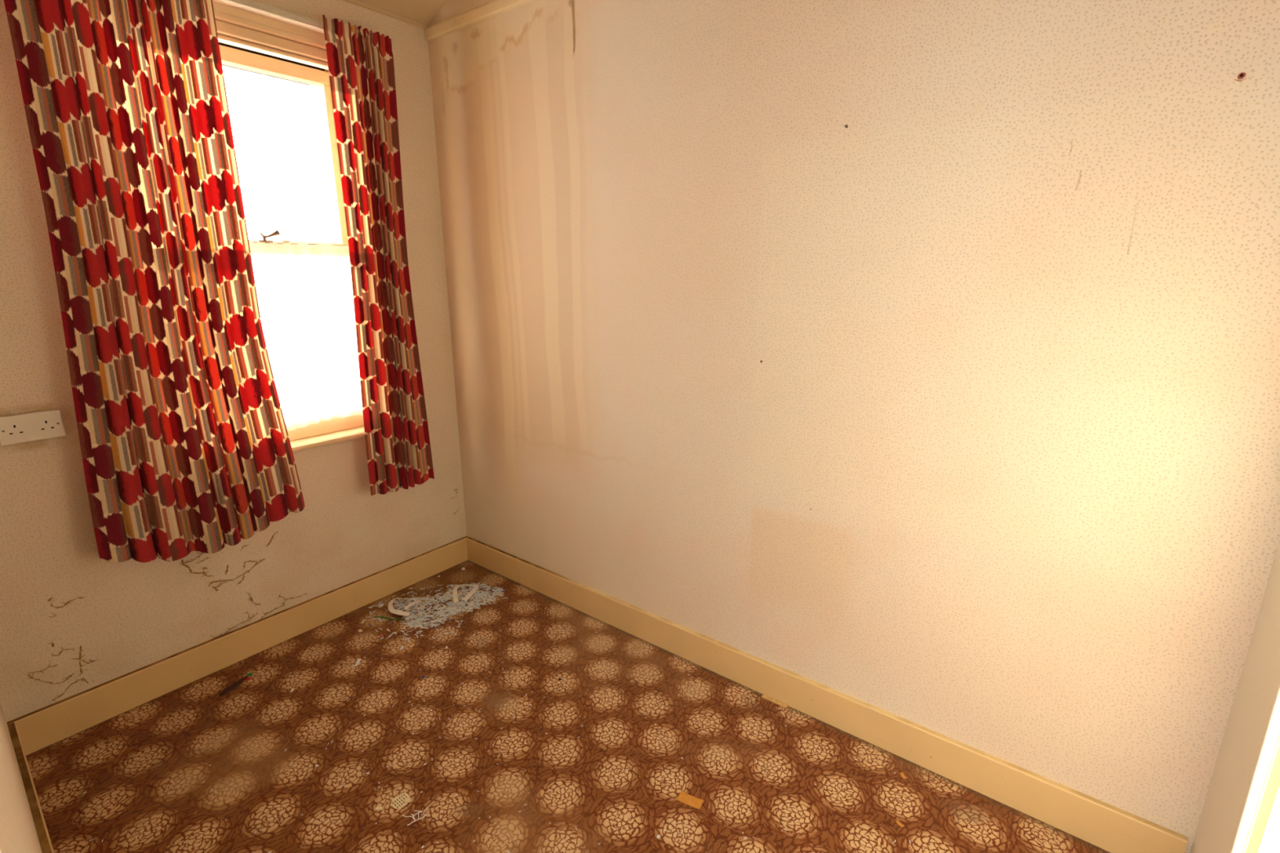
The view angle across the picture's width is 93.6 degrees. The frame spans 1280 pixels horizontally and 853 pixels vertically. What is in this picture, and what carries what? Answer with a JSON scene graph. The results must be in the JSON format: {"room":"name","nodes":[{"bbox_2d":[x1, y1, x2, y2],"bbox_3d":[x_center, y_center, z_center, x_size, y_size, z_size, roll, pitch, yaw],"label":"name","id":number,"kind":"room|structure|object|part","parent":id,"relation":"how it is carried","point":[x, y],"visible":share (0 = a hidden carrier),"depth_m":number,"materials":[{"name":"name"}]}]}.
{"room":"empty bedroom","nodes":[
{"label":"empty bedroom","id":0,"kind":"room"},
{"bbox_2d":[0,702,42,852],"bbox_3d":[-0.856,-0.165,0.579,3.054,3.050,0.100,12,18,38],"label":"wall","id":1,"kind":"structure","parent":0,"point":[18,833],"depth_m":0.92,"materials":[{"name":"paint"}]},
{"bbox_2d":[7,722,54,852],"bbox_3d":[-1.237,1.152,1.320,1.933,0.130,0.018,12,18,38],"label":"baseboard","id":2,"kind":"structure","parent":1,"relation":"attached to","point":[46,845],"depth_m":1.65,"materials":[{"name":"beige paint"}]},
{"bbox_2d":[0,0,466,722],"bbox_3d":[-1.611,-0.600,2.270,0.280,3.050,2.050,11,18,36],"label":"wall","id":3,"kind":"structure","parent":0,"point":[133,615],"depth_m":2.15,"materials":[{"name":"paint"}]},
{"bbox_2d":[0,408,66,445],"bbox_3d":[-1.860,0.001,1.835,0.023,0.086,0.146,11,18,36],"label":"wall socket","id":4,"kind":"object","parent":3,"relation":"attached to","point":[34,426],"visible":1,"depth_m":1.83,"materials":[{"name":"white plastic"}]},
{"bbox_2d":[47,642,74,656],"bbox_3d":[-1.904,0.725,1.977,0.008,0.059,0.060,11,18,36],"label":"crack","id":5,"kind":"object","parent":3,"relation":"attached to","point":[52,644],"visible":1,"depth_m":1.98,"materials":[{"name":"brown paint"}]},
{"bbox_2d":[27,646,97,701],"bbox_3d":[-1.907,0.825,1.997,0.006,0.158,0.169,11,18,36],"label":"crack","id":6,"kind":"object","parent":3,"relation":"attached to","point":[80,654],"visible":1,"depth_m":2.01,"materials":[{"name":"brown paint"}]},
{"bbox_2d":[47,596,86,617],"bbox_3d":[-1.878,0.578,1.972,0.007,0.069,0.098,11,18,36],"label":"cobweb","id":7,"kind":"object","parent":3,"relation":"attached to","point":[67,602],"visible":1,"depth_m":1.96},
{"bbox_2d":[179,551,228,577],"bbox_3d":[-1.644,0.524,2.271,0.007,0.136,0.148,11,18,36],"label":"cobweb","id":8,"kind":"object","parent":3,"relation":"attached to","point":[202,553],"visible":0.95,"depth_m":2.25},
{"bbox_2d":[208,558,265,591],"bbox_3d":[-1.583,0.582,2.368,0.009,0.082,0.205,11,18,36],"label":"crack","id":9,"kind":"object","parent":3,"relation":"attached to","point":[255,564],"visible":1,"depth_m":2.37,"materials":[{"name":"brown paint"}]},
{"bbox_2d":[6,536,468,755],"bbox_3d":[-1.462,0.827,2.584,0.018,0.130,1.750,11,18,36],"label":"baseboard","id":10,"kind":"structure","parent":3,"relation":"attached to","point":[39,729],"depth_m":2.33,"materials":[{"name":"beige paint"}]},
{"bbox_2d":[210,591,309,637],"bbox_3d":[-1.546,0.724,2.454,0.007,0.148,0.370,11,18,36],"label":"crack","id":11,"kind":"object","parent":3,"relation":"attached to","point":[251,598],"visible":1,"depth_m":2.44,"materials":[{"name":"brown paint"}]},
{"bbox_2d":[212,0,324,34],"bbox_3d":[-1.435,-1.442,2.006,0.057,0.029,1.209,11,18,36],"label":"track","id":12,"kind":"object","parent":3,"relation":"attached to","point":[253,6],"visible":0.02,"depth_m":2.15,"materials":[{"name":"white plastic"}]},
{"bbox_2d":[4,0,305,562],"bbox_3d":[-1.548,-0.473,1.969,0.066,1.901,0.639,10,18,35],"label":"curtain","id":13,"kind":"object","parent":12,"relation":"hanging from","point":[185,446],"visible":1,"depth_m":1.94,"materials":[{"name":"fabric"}]},
{"bbox_2d":[322,14,434,495],"bbox_3d":[-1.092,-0.629,2.538,0.075,1.883,0.313,11,18,36],"label":"curtain","id":14,"kind":"object","parent":12,"relation":"hanging from","point":[361,64],"visible":1,"depth_m":2.52,"materials":[{"name":"fabric"}]},
{"bbox_2d":[265,531,277,546],"bbox_3d":[-1.499,0.462,2.449,0.008,0.055,0.053,11,18,36],"label":"cobweb","id":15,"kind":"object","parent":3,"relation":"attached to","point":[268,544],"visible":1,"depth_m":2.45},
{"bbox_2d":[212,0,364,453],"bbox_3d":[-1.533,-0.701,2.325,0.328,1.622,1.060,11,18,36],"label":"window","id":16,"kind":"structure","parent":3,"relation":"in","point":[249,42],"depth_m":2.41,"materials":[{"name":"beige paint"}]},
{"bbox_3d":[-1.452,-0.724,2.326,0.023,0.020,0.050,11,18,36],"label":"fastener plate","id":17,"kind":"part","parent":16,"relation":"part of","materials":[{"name":"metal"}]},
{"bbox_3d":[-1.439,-1.430,2.061,0.048,0.077,1.040,11,18,36],"label":"head casing","id":18,"kind":"part","parent":16,"relation":"part of","materials":[{"name":"beige paint"}]},
{"bbox_3d":[-1.431,-0.746,2.327,0.069,0.032,0.020,-13,19,-40],"label":"fastener lever","id":19,"kind":"part","parent":16,"relation":"part of","materials":[{"name":"metal"}]},
{"bbox_3d":[-1.517,-1.335,2.148,0.035,0.050,0.796,11,18,36],"label":"rail","id":20,"kind":"part","parent":16,"relation":"part of","materials":[{"name":"beige paint"}]},
{"bbox_3d":[-1.485,-0.680,2.292,0.036,0.048,0.796,11,18,36],"label":"rail","id":21,"kind":"part","parent":16,"relation":"part of","materials":[{"name":"beige paint"}]},
{"bbox_2d":[248,241,363,431],"bbox_3d":[-1.450,-0.332,2.354,0.022,0.748,0.800,11,18,36],"label":"window pane","id":22,"kind":"object","parent":16,"relation":"hanging from","point":[300,422],"visible":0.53,"depth_m":2.47,"materials":[{"name":"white glass"}]},
{"bbox_3d":[-1.484,0.023,2.472,0.036,0.085,0.796,11,18,36],"label":"rail","id":23,"kind":"part","parent":16,"relation":"part of","materials":[{"name":"beige paint"}]},
{"bbox_3d":[-1.469,0.083,2.476,0.168,0.030,1.060,11,18,36],"label":"sill","id":24,"kind":"part","parent":16,"relation":"part of","materials":[{"name":"beige paint"}]},
{"bbox_2d":[342,0,427,28],"bbox_3d":[-1.476,-1.573,1.956,0.010,0.014,1.780,11,18,36],"label":"trim","id":25,"kind":"structure","parent":3,"relation":"attached to","point":[366,6],"depth_m":2.49,"materials":[{"name":"paint"}]},
{"bbox_2d":[356,0,446,25],"bbox_3d":[-0.372,-1.592,0.959,2.933,0.526,1.950,11,18,36],"label":"ceiling","id":26,"kind":"structure","parent":0,"point":[423,11],"depth_m":2.52,"materials":[{"name":"paint"}]},
{"bbox_2d":[26,560,1110,852],"bbox_3d":[-0.327,1.160,1.667,3.100,0.060,2.000,11,18,36],"label":"floor","id":27,"kind":"structure","parent":0,"point":[620,809],"depth_m":1.92,"materials":[{"name":"carpet"}]},
{"bbox_2d":[218,675,248,696],"bbox_3d":[-1.523,0.973,2.257,0.030,0.006,0.116,6,16,22],"label":"feather","id":28,"kind":"object","parent":27,"relation":"on","point":[236,684],"visible":1,"depth_m":2.25,"materials":[{"name":"black"}]},
{"bbox_2d":[354,658,360,666],"bbox_3d":[-1.124,0.940,2.395,0.010,0.003,0.045,-1,14,-5],"label":"paper scrap","id":29,"kind":"object","parent":27,"relation":"on","point":[358,660],"visible":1,"depth_m":2.40,"materials":[{"name":"white paper"}]},
{"bbox_2d":[374,806,383,810],"bbox_3d":[-0.756,1.108,1.743,0.021,0.003,0.009,0,14,2],"label":"chip","id":30,"kind":"object","parent":27,"relation":"on","point":[377,808],"visible":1,"depth_m":1.74,"materials":[{"name":"beige wood"}]},
{"bbox_2d":[391,792,410,808],"bbox_3d":[-0.704,1.101,1.770,0.050,0.001,0.052,11,18,36],"label":"paper tag","id":31,"kind":"object","parent":27,"relation":"on","point":[399,802],"visible":1,"depth_m":1.77,"materials":[{"name":"beige paper"}]},
{"bbox_2d":[391,794,406,808],"bbox_3d":[-0.703,1.101,1.768,0.030,0.001,0.037,11,18,36],"label":"print","id":32,"kind":"object","parent":31,"relation":"on","point":[399,802],"depth_m":1.77},
{"bbox_2d":[402,805,430,826],"bbox_3d":[-0.636,1.110,1.721,0.076,0.006,0.043,-9,17,-32],"label":"tuft","id":33,"kind":"object","parent":27,"relation":"on","point":[413,815],"visible":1,"depth_m":1.72,"materials":[{"name":"white fabric"}]},
{"bbox_2d":[365,582,507,645],"bbox_3d":[-0.947,0.832,2.795,0.504,0.013,0.597,11,18,36],"label":"paper","id":34,"kind":"object","parent":27,"relation":"on","point":[481,595],"depth_m":2.79,"materials":[{"name":"white paper"}]},
{"bbox_3d":[-1.119,0.856,2.683,0.152,0.004,0.015,2,15,9],"label":"plastic strip","id":35,"kind":"part","parent":34,"relation":"part of","materials":[{"name":"green plastic"}]},
{"bbox_2d":[387,598,410,615],"bbox_3d":[-1.111,0.829,2.760,0.079,0.014,0.180,-9,17,-31],"label":"paper curl","id":36,"kind":"object","parent":34,"relation":"on","point":[390,607],"visible":1,"depth_m":2.72,"materials":[{"name":"white paper"}]},
{"bbox_2d":[404,598,417,609],"bbox_3d":[-1.083,0.817,2.803,0.092,0.010,0.077,11,18,36],"label":"paper curl","id":37,"kind":"object","parent":34,"relation":"on","point":[415,600],"visible":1,"depth_m":2.79,"materials":[{"name":"white paper"}]},
{"bbox_2d":[452,584,478,603],"bbox_3d":[-0.837,0.793,2.889,0.121,0.012,0.165,-4,15,-16],"label":"paper curl","id":38,"kind":"object","parent":34,"relation":"on","point":[475,588],"visible":1,"depth_m":2.87,"materials":[{"name":"white paper"}]},
{"bbox_2d":[82,582,911,852],"bbox_3d":[-0.496,1.069,1.892,2.291,0.002,1.646,11,18,36],"label":"crumbs","id":39,"kind":"object","parent":27,"relation":"on","point":[483,582],"visible":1,"depth_m":2.01,"materials":[{"name":"white paper"}]},
{"bbox_2d":[676,791,703,809],"bbox_3d":[0.148,1.100,1.770,0.072,0.003,0.034,7,16,26],"label":"wrapper","id":40,"kind":"object","parent":27,"relation":"on","point":[683,797],"visible":1,"depth_m":1.77,"materials":[{"name":"orange paper"}]},
{"bbox_2d":[761,694,787,707],"bbox_3d":[0.487,0.994,2.177,0.095,0.004,0.016,10,18,35],"label":"chip","id":41,"kind":"object","parent":27,"relation":"on","point":[764,696],"visible":1,"depth_m":2.18,"materials":[{"name":"wood"}]},
{"bbox_2d":[895,820,904,827],"bbox_3d":[0.732,1.119,1.694,0.010,0.003,0.022,-9,17,-30],"label":"flake","id":42,"kind":"object","parent":27,"relation":"on","point":[898,822],"visible":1,"depth_m":1.69,"materials":[{"name":"wood"}]},
{"bbox_2d":[899,772,906,778],"bbox_3d":[0.812,1.077,1.854,0.012,0.003,0.022,-4,15,-13],"label":"flake","id":43,"kind":"object","parent":27,"relation":"on","point":[902,775],"visible":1,"depth_m":1.85,"materials":[{"name":"wood"}]},
{"bbox_2d":[427,0,1279,852],"bbox_3d":[0.320,-0.535,2.013,3.100,3.050,0.107,11,18,36],"label":"wall","id":44,"kind":"structure","parent":0,"point":[1012,322],"depth_m":1.71,"materials":[{"name":"paint"}]},
{"bbox_2d":[423,0,533,41],"bbox_3d":[0.220,-1.498,1.774,2.933,0.050,0.016,11,18,36],"label":"trim","id":45,"kind":"structure","parent":44,"relation":"attached to","point":[490,9],"depth_m":2.45,"materials":[{"name":"beige paint"}]},
{"bbox_2d":[466,537,1187,852],"bbox_3d":[0.223,0.878,2.381,2.903,0.130,0.020,11,18,36],"label":"baseboard","id":46,"kind":"structure","parent":44,"relation":"attached to","point":[1111,828],"depth_m":1.97,"materials":[{"name":"beige paint"}]},
{"bbox_2d":[1233,72,1246,81],"bbox_3d":[1.205,-0.701,1.207,0.019,0.015,0.015,11,18,36],"label":"plug","id":47,"kind":"object","parent":44,"relation":"attached to","point":[1241,75],"visible":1,"depth_m":1.20,"materials":[{"name":"brown plastic"}]},
{"bbox_2d":[1190,540,1279,852],"bbox_3d":[0.857,-0.125,0.416,0.100,3.050,1.860,11,18,36],"label":"door frame","id":48,"kind":"structure","parent":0,"point":[1251,737],"depth_m":1.28,"materials":[{"name":"paint"}]},
{"bbox_2d":[1243,735,1279,852],"bbox_3d":[0.959,0.336,0.733,0.093,1.999,0.763,11,18,36],"label":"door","id":49,"kind":"structure","parent":48,"relation":"in","point":[1264,836],"depth_m":1.13,"materials":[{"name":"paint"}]}
]}

